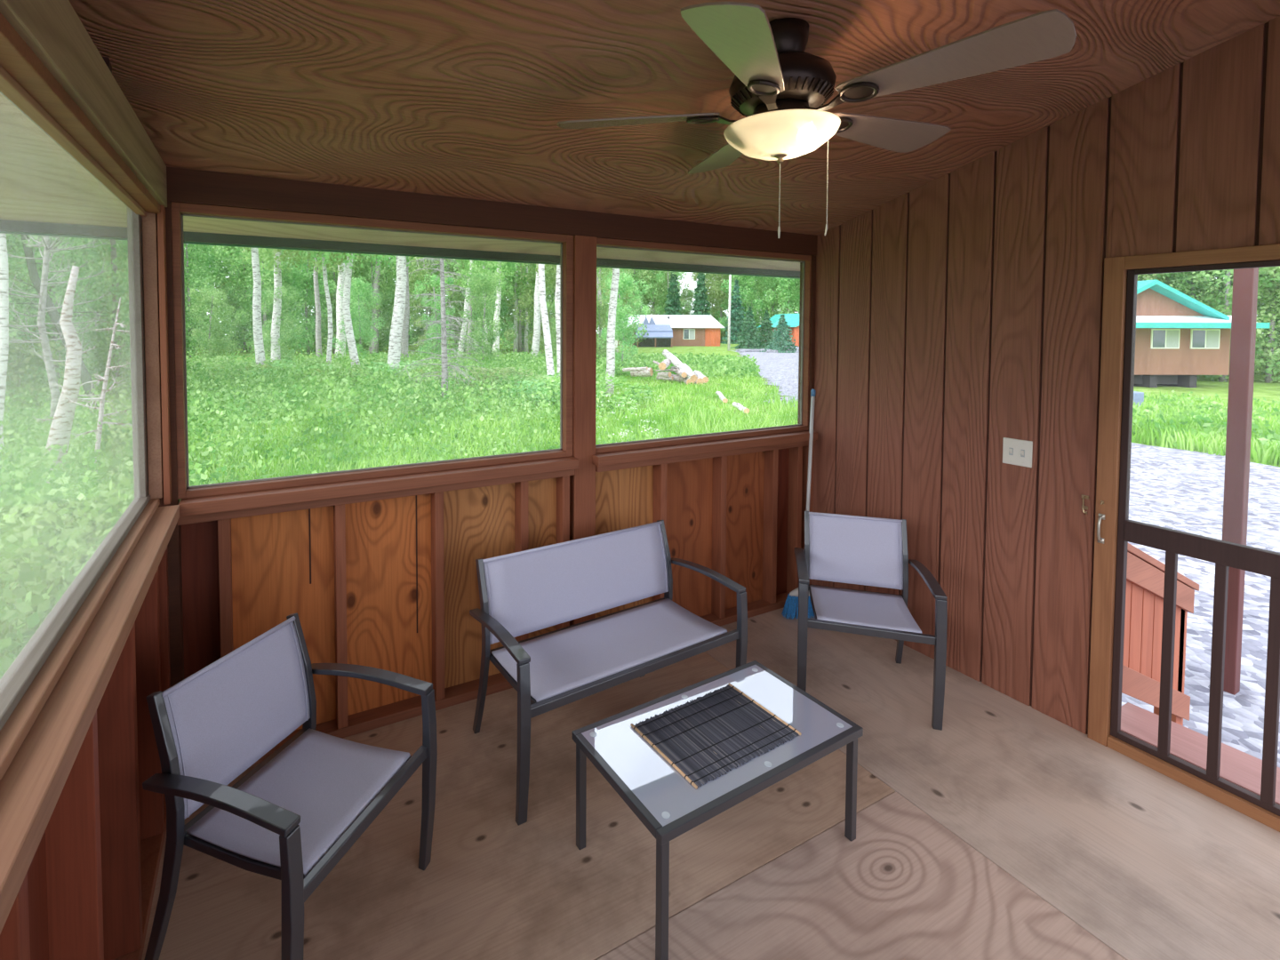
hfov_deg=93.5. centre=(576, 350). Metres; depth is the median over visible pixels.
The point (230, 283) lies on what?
leafy tree
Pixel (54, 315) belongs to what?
leaning tree
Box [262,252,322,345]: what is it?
leafy tree
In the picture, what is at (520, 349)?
birch tree
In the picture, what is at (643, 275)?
leafy tree
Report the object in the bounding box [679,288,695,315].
leafy tree
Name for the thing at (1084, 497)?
hook
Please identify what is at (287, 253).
birch tree
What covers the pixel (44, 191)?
roof
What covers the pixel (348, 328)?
birch tree
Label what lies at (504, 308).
leafy tree
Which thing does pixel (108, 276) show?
leafy tree
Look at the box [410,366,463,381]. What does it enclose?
leafy shrub
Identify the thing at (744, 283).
leafy tree
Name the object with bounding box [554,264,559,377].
birch tree
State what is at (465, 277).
birch tree
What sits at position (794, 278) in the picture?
leafy tree
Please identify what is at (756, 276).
leafy tree
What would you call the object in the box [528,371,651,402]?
leafy shrub
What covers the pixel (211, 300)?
leafy tree
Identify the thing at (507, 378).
leafy shrub
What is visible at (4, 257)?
birch tree
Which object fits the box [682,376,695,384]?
log
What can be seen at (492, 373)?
leafy shrub
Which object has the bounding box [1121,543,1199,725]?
stair railing
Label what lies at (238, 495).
window
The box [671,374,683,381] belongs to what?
log
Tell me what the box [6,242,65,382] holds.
leafy tree
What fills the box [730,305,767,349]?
spruce tree
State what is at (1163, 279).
leafy tree
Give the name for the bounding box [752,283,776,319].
leafy tree
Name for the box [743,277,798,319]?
leafy tree
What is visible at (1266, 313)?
leafy tree
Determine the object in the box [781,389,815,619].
broom
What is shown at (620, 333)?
leafy tree
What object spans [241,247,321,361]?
birch tree
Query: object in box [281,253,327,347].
leafy tree
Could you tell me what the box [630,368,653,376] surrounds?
log
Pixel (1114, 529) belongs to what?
door
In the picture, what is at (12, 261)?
leafy tree
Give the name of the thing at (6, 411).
leafy shrub
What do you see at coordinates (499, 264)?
birch tree
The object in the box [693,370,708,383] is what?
log
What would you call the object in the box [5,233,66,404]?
leafy tree
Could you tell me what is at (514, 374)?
leafy shrub
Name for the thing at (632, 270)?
leafy tree
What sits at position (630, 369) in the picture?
log
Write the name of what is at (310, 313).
leafy tree
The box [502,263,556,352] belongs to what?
leafy tree
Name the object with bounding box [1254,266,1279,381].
leafy tree
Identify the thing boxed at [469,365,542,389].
leafy shrub
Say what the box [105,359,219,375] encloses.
leafy shrub
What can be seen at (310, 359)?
leafy shrub
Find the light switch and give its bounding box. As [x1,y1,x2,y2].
[1002,437,1032,467]
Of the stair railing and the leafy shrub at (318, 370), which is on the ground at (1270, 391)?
the leafy shrub at (318, 370)
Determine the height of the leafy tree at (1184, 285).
13.166 m
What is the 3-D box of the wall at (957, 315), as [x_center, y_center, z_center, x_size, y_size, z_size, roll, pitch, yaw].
[2.143,0.072,2.278,0.050,2.973,3.130,-1,2,-28]
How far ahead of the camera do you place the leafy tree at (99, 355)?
18.39 m
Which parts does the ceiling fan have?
blade, blade, blade, pull chain, lamp shade, pull chain, blade, blade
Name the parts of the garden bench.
leg, post, armrest, rail, leg, backrest, rail, seat, rail, post, armrest, leg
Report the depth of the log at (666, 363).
23.67 m
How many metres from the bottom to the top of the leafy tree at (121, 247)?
16.142 m
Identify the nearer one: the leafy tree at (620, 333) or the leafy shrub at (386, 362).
the leafy shrub at (386, 362)
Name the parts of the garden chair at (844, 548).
leg, armrest, post, rail, rail, backrest, seat, rail, leg, post, armrest, leg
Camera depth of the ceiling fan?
1.60 m
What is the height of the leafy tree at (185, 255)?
13.187 m
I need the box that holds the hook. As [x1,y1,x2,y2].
[1081,494,1089,514]
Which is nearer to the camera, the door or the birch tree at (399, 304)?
the door
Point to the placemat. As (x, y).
(704, 738)
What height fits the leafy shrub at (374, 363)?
1.055 m
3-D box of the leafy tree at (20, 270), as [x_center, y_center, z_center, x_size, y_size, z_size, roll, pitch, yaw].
[-22.731,-1.274,23.851,2.715,5.319,2.607,2,3,40]
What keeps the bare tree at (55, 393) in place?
on the ground at (1270, 391)
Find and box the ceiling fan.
[557,1,1076,238]
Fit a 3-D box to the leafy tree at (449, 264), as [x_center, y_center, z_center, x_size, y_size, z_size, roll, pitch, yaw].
[-11.857,-6.996,60.740,7.040,14.363,7.332,1,2,10]
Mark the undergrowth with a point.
(37, 505)
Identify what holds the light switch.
attached to the wall at (957, 315)
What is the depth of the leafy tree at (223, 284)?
61.81 m
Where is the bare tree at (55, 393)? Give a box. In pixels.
[7,234,120,428]
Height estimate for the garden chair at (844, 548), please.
0.731 m
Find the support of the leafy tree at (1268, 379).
on the ground at (1270, 391)
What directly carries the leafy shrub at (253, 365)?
on the ground at (1270, 391)
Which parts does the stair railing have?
rail, rail, cap rail, newel post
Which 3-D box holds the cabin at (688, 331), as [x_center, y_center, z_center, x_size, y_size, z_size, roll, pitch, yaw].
[11.972,-2.659,77.899,12.950,3.950,7.120,0,2,0]
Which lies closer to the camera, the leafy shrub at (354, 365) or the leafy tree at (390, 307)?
the leafy shrub at (354, 365)
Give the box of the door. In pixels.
[1087,243,1279,831]
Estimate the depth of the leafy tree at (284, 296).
28.04 m
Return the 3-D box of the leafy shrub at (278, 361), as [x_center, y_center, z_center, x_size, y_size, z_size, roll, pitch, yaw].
[-11.221,0.859,23.081,3.178,0.995,3.659,-1,3,-35]
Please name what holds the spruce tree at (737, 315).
on the ground at (1270, 391)
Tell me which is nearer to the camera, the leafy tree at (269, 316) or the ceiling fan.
the ceiling fan
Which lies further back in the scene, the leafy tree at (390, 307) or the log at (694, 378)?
the leafy tree at (390, 307)
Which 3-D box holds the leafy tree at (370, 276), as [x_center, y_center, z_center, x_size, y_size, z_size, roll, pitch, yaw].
[-17.562,-5.444,52.614,6.009,11.495,6.166,2,3,36]
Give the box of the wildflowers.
[595,388,665,442]
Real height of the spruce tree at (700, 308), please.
12.517 m
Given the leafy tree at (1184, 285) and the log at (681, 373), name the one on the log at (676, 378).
the log at (681, 373)
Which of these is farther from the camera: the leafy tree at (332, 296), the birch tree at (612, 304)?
the leafy tree at (332, 296)
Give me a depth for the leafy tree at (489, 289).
29.81 m
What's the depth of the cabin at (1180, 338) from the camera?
30.53 m
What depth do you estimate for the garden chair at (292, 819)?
1.60 m
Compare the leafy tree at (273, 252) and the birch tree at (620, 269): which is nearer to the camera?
the birch tree at (620, 269)
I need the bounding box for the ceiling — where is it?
[68,0,1279,235]
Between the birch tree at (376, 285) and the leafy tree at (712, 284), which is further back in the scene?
the leafy tree at (712, 284)
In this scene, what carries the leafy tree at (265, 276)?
on the ground at (1270, 391)
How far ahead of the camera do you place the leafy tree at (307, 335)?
49.16 m
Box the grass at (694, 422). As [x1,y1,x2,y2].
[0,362,1279,673]
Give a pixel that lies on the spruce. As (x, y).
(444, 372)
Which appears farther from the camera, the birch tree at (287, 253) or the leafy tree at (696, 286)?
the leafy tree at (696, 286)
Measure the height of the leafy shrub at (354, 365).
0.938 m
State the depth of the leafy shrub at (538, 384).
15.49 m
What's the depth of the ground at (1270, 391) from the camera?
30.71 m
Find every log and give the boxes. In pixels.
[622,366,647,371]
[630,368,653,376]
[655,368,679,371]
[656,371,671,377]
[656,376,673,380]
[658,359,671,370]
[662,349,695,380]
[670,366,687,377]
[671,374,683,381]
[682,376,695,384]
[683,363,697,381]
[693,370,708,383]
[694,376,703,384]
[715,391,727,402]
[732,402,749,413]
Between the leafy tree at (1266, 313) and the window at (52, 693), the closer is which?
the window at (52, 693)
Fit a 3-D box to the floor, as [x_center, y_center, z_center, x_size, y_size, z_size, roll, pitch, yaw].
[0.674,1.683,1.568,3.360,0.200,3.130,-1,2,-28]
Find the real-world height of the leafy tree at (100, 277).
8.511 m
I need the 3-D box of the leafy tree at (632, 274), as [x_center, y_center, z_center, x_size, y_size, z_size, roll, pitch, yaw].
[8.848,-10.304,96.249,8.939,18.030,11.154,-1,2,-28]
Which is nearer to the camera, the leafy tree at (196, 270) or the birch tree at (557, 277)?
the birch tree at (557, 277)
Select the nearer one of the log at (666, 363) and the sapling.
the sapling
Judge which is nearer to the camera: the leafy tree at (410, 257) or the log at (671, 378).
the log at (671, 378)
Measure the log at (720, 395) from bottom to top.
0.164 m
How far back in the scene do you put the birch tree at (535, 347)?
34.84 m
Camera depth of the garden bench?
2.44 m
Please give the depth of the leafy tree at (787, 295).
86.90 m
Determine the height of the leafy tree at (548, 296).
14.712 m
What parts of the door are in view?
handle, casing, frame, frame, rail, casing, frame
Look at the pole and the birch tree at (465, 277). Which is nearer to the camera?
the birch tree at (465, 277)
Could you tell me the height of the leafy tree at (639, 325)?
21.771 m
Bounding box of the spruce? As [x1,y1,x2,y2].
[394,257,488,402]
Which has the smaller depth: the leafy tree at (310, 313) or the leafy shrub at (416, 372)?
the leafy shrub at (416, 372)
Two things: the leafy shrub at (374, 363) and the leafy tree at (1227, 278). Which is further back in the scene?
the leafy tree at (1227, 278)
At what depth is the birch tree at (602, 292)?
52.21 m
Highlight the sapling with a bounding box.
[52,296,132,471]
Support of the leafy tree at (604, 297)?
on the ground at (1270, 391)
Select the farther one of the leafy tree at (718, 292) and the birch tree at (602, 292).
the leafy tree at (718, 292)
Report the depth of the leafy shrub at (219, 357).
25.45 m
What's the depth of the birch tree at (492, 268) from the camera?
48.01 m
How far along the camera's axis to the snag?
7.28 m
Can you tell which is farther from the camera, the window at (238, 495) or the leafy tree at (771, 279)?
the leafy tree at (771, 279)
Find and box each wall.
[0,0,170,959]
[152,166,817,765]
[811,16,1279,734]
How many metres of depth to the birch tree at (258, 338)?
24.20 m
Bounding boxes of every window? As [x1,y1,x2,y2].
[0,12,179,934]
[171,201,579,517]
[592,237,817,466]
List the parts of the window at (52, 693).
rail, rail, rail, rail, sill, rail, rail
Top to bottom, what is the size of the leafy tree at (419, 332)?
12.946 m
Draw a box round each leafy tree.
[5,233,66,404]
[5,233,70,344]
[6,233,130,404]
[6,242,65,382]
[8,234,184,394]
[9,248,102,354]
[9,262,32,328]
[16,238,127,356]
[76,264,127,363]
[85,240,127,327]
[88,240,197,355]
[184,243,225,357]
[184,243,231,351]
[184,245,237,347]
[187,285,240,363]
[200,246,290,351]
[209,245,306,356]
[214,254,272,348]
[216,246,301,351]
[261,285,303,365]
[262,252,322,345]
[269,250,356,354]
[269,250,360,351]
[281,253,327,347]
[290,250,370,353]
[322,254,383,349]
[332,274,385,361]
[350,254,396,351]
[357,254,411,350]
[361,257,439,344]
[390,256,458,352]
[391,256,450,337]
[394,256,459,348]
[412,273,460,361]
[421,258,463,349]
[437,258,504,352]
[446,259,526,350]
[457,261,517,353]
[457,270,503,364]
[500,263,553,350]
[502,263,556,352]
[508,269,551,345]
[517,263,556,348]
[540,296,556,357]
[546,268,604,319]
[547,267,648,344]
[596,267,633,359]
[596,268,626,345]
[598,270,649,375]
[606,268,640,331]
[624,269,659,314]
[628,269,685,314]
[628,269,689,315]
[651,271,691,315]
[656,272,692,314]
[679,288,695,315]
[683,286,712,315]
[690,272,736,342]
[693,272,737,322]
[713,274,763,332]
[727,274,775,334]
[743,276,772,320]
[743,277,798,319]
[748,276,794,329]
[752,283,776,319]
[761,277,799,315]
[774,278,799,314]
[1137,270,1222,303]
[1137,273,1165,280]
[1142,271,1279,381]
[1163,266,1279,382]
[1173,272,1279,359]
[1208,267,1279,383]
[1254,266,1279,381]
[1256,292,1279,373]
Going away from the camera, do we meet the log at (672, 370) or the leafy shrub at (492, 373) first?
the leafy shrub at (492, 373)
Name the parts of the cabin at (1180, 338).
pane, pane, pane, pane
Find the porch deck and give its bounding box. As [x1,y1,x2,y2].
[1120,702,1279,805]
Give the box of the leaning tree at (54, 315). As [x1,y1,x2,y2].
[8,234,111,418]
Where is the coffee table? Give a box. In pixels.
[572,660,863,959]
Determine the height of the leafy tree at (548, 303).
4.308 m
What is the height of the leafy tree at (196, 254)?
14.306 m
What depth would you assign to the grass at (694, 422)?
11.81 m
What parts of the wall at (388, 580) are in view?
corner post, corner post, plywood panel, plywood panel, plywood panel, plywood panel, plate, plywood panel, mullion post, plywood panel, plywood panel, plywood panel, plywood panel, corner post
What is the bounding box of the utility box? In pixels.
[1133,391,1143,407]
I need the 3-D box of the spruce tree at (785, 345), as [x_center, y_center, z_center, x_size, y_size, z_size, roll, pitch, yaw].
[19.346,-1.559,56.108,3.868,3.637,3.822,-1,2,-28]
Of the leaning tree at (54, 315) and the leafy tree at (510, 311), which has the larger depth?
the leafy tree at (510, 311)
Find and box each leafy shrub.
[3,408,48,431]
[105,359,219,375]
[188,355,234,370]
[196,363,272,380]
[224,360,267,375]
[231,358,340,375]
[241,359,335,382]
[304,367,375,387]
[308,363,397,381]
[352,360,430,381]
[359,359,441,377]
[388,371,439,391]
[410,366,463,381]
[448,368,508,395]
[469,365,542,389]
[483,377,527,398]
[492,374,527,391]
[496,377,559,407]
[528,370,652,416]
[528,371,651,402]
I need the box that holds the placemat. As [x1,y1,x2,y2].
[630,682,801,789]
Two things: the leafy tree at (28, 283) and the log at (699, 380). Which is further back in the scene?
the log at (699, 380)
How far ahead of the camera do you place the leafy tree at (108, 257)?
39.33 m
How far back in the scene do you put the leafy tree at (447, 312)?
34.76 m
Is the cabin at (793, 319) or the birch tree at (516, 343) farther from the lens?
the cabin at (793, 319)
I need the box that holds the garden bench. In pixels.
[469,520,747,825]
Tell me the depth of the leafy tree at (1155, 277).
36.63 m
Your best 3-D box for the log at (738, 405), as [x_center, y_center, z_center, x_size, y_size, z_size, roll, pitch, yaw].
[4.301,1.486,15.692,0.158,0.164,1.294,0,2,2]
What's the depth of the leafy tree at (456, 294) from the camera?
53.23 m
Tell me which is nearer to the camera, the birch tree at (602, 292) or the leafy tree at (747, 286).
the birch tree at (602, 292)
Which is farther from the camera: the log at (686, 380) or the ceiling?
the log at (686, 380)
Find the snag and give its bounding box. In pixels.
[34,265,101,483]
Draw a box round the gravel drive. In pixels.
[729,346,1279,767]
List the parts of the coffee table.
leg, leg, glass, table frame, leg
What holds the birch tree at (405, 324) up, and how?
on the ground at (1270, 391)
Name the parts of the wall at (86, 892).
plywood panel, plate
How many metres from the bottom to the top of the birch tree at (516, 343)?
12.358 m
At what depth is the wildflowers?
10.97 m
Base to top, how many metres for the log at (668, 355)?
1.210 m
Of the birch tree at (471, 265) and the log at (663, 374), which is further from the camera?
the birch tree at (471, 265)
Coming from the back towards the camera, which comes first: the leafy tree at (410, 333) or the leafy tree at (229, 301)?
the leafy tree at (410, 333)
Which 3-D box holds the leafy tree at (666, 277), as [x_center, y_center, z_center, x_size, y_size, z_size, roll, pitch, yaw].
[13.296,-12.985,105.317,13.138,23.849,12.987,-1,2,-28]
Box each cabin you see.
[617,314,724,346]
[756,313,799,346]
[1133,280,1270,387]
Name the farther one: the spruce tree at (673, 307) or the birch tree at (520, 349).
the spruce tree at (673, 307)
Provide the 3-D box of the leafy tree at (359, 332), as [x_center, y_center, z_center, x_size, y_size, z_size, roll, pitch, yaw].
[-11.422,-1.449,31.741,2.509,5.121,2.613,-2,3,-41]
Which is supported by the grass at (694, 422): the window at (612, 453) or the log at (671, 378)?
the log at (671, 378)
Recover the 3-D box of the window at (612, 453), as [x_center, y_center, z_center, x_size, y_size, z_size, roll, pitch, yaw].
[0.739,-0.010,3.221,1.496,1.090,0.130,-1,2,-28]
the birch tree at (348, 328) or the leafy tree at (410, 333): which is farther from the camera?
the leafy tree at (410, 333)
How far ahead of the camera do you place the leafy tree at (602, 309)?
34.65 m
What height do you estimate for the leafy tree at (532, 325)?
19.515 m
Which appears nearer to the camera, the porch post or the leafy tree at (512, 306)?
the porch post
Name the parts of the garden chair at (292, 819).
leg, post, armrest, backrest, rail, rail, leg, seat, post, rail, armrest, leg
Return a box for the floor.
[141,604,1279,959]
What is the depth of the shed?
71.50 m
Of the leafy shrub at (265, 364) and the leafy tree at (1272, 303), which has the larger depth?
the leafy tree at (1272, 303)
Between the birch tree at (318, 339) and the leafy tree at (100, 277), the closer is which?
the leafy tree at (100, 277)
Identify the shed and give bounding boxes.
[635,324,672,347]
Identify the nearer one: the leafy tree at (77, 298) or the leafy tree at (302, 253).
the leafy tree at (77, 298)
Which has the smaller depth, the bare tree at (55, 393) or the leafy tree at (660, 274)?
the bare tree at (55, 393)
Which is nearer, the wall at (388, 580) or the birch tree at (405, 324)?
the wall at (388, 580)
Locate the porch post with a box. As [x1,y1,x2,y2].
[1221,267,1258,695]
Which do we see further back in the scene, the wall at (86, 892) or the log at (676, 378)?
the log at (676, 378)
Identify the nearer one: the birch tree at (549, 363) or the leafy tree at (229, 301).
the birch tree at (549, 363)
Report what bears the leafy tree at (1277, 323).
on the ground at (1270, 391)
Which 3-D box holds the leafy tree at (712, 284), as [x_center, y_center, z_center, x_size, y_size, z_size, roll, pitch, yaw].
[25.230,-12.145,105.157,10.237,21.111,13.299,-1,2,-28]
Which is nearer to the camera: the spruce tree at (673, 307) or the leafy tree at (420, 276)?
the leafy tree at (420, 276)
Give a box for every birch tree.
[0,232,8,468]
[238,247,265,367]
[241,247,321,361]
[272,248,364,367]
[290,249,396,367]
[313,253,334,362]
[327,253,345,361]
[352,253,407,380]
[358,254,396,353]
[392,256,410,360]
[439,258,504,354]
[450,259,506,351]
[456,259,491,355]
[484,260,523,354]
[502,262,535,351]
[504,262,528,352]
[504,263,536,352]
[530,264,551,359]
[538,264,557,401]
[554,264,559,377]
[596,269,635,352]
[598,267,626,339]
[604,268,619,396]
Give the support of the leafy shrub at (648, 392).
on the ground at (1270, 391)
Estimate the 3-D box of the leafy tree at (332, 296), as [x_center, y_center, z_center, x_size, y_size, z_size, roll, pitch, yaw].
[-21.072,-6.115,51.301,7.026,13.588,5.999,0,2,-15]
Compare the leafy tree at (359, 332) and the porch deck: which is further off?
the leafy tree at (359, 332)
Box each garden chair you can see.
[142,612,437,959]
[794,511,947,730]
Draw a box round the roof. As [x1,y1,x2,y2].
[0,92,799,279]
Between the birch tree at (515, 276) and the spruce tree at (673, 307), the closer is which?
the birch tree at (515, 276)
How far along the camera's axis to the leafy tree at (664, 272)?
109.40 m
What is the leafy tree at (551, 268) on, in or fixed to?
on the ground at (1270, 391)
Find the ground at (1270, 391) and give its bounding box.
[7,334,1279,638]
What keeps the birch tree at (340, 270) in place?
on the ground at (1270, 391)
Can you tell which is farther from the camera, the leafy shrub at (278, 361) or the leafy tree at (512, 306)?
the leafy tree at (512, 306)
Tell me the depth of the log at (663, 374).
24.32 m
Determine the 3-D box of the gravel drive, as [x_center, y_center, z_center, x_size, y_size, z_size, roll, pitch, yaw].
[18.237,1.412,25.801,33.178,0.299,111.544,1,2,22]
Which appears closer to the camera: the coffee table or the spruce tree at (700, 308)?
the coffee table
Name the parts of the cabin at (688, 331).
pane, pane, orange panel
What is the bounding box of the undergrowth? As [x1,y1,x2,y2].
[0,349,1279,679]
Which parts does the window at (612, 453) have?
sill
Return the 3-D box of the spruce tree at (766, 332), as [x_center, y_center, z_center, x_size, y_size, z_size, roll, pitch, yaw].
[21.865,-2.463,69.108,3.532,4.472,3.524,2,3,34]
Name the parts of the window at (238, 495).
sill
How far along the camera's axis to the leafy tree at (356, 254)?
60.39 m
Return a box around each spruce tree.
[662,271,683,315]
[690,272,711,315]
[720,279,745,343]
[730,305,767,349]
[755,310,775,348]
[760,314,798,352]
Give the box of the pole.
[727,274,731,351]

